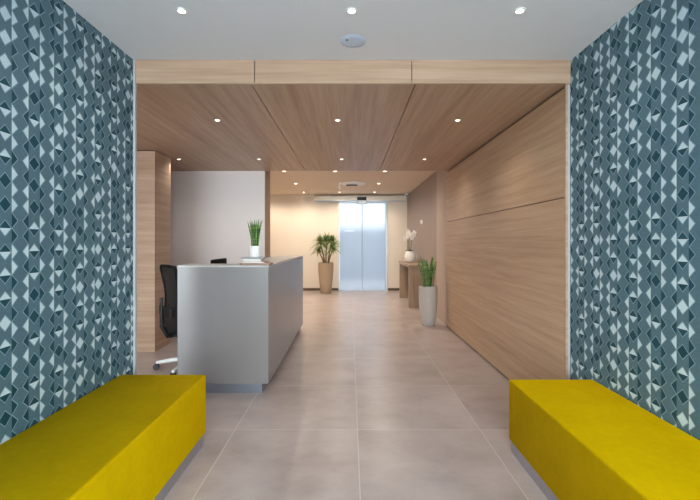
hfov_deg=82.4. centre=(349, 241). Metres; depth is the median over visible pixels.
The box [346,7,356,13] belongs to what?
recessed light
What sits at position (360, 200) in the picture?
sensor
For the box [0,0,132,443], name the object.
wall
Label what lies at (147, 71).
trim
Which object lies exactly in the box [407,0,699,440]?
wall
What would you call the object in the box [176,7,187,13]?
recessed light
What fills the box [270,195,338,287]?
wall
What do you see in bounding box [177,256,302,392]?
reception desk
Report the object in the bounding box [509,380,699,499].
bench
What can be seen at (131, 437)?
bench
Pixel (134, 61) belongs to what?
trim
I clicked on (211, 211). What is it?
wall
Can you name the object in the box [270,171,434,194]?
ceiling
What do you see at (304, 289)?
baseboard
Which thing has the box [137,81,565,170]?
ceiling
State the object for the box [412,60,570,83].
trim
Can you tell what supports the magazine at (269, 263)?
on the reception desk at (237, 323)
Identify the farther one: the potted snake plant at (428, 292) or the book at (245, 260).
the potted snake plant at (428, 292)
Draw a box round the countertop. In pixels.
[177,256,302,266]
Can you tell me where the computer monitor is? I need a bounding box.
[210,258,226,263]
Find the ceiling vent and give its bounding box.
[340,181,365,185]
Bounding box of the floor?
[137,290,547,499]
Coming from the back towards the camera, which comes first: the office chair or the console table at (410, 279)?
the console table at (410, 279)
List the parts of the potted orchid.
pot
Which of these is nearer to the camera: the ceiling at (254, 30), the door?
the ceiling at (254, 30)
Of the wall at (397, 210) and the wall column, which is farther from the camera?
the wall at (397, 210)
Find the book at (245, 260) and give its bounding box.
[243,259,263,261]
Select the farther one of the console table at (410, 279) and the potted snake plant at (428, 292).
the console table at (410, 279)
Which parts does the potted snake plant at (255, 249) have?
pot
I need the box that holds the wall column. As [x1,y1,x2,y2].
[137,151,170,351]
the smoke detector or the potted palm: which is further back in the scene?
the potted palm
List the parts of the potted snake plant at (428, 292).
pot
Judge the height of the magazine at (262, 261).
0.014 m
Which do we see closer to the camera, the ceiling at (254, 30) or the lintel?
the ceiling at (254, 30)
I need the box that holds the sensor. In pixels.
[357,197,365,203]
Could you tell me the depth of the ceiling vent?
9.02 m
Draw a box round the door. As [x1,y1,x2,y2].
[339,201,387,290]
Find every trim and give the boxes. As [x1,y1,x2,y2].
[133,60,136,374]
[136,60,254,83]
[255,60,410,83]
[265,171,269,256]
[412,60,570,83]
[564,84,567,379]
[568,84,569,379]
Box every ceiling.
[63,0,642,60]
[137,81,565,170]
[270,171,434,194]
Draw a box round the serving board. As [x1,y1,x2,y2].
[241,257,266,258]
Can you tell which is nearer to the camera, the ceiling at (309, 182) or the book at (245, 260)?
the book at (245, 260)
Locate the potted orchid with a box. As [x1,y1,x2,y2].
[403,228,416,261]
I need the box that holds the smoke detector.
[340,35,365,47]
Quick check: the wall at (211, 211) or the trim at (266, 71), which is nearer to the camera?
the trim at (266, 71)
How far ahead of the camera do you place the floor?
3.13 m
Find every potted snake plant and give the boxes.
[247,219,262,256]
[416,256,437,325]
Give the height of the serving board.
0.014 m
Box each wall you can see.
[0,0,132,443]
[171,171,264,266]
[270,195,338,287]
[388,195,406,287]
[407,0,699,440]
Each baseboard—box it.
[303,288,338,290]
[388,288,398,290]
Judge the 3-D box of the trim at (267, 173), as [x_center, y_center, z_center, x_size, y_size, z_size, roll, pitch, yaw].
[-1.381,0.020,6.702,0.007,2.720,0.405,0,0,0]
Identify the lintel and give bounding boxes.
[339,195,387,195]
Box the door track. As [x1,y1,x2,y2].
[314,196,406,200]
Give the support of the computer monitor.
on the reception desk at (237, 323)
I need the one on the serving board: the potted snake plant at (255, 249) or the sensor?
the potted snake plant at (255, 249)
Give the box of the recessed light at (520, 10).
[514,7,525,13]
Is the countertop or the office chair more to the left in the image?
the office chair
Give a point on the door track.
(316, 198)
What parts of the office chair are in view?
leg, backrest frame, backrest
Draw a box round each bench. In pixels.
[0,375,205,499]
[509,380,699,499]
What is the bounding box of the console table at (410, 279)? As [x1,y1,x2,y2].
[399,261,424,307]
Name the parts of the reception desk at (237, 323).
panel, panel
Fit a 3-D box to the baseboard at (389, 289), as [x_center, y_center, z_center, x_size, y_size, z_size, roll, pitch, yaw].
[1.349,1.345,11.374,0.553,0.070,0.012,0,0,0]
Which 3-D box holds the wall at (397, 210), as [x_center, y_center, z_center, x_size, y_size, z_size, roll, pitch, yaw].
[1.346,0.020,11.440,0.558,2.720,0.120,0,0,0]
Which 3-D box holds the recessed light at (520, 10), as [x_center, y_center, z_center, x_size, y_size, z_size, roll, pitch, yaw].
[0.972,-1.322,2.290,0.066,0.006,0.066,0,0,0]
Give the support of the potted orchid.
on the console table at (410, 279)
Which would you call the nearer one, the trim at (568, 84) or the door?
the trim at (568, 84)
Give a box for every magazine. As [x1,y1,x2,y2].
[239,262,272,264]
[242,261,268,262]
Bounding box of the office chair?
[153,264,176,374]
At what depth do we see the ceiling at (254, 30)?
2.47 m
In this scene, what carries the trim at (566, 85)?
attached to the wall at (635, 88)
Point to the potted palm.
(325, 268)
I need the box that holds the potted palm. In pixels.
[309,232,342,293]

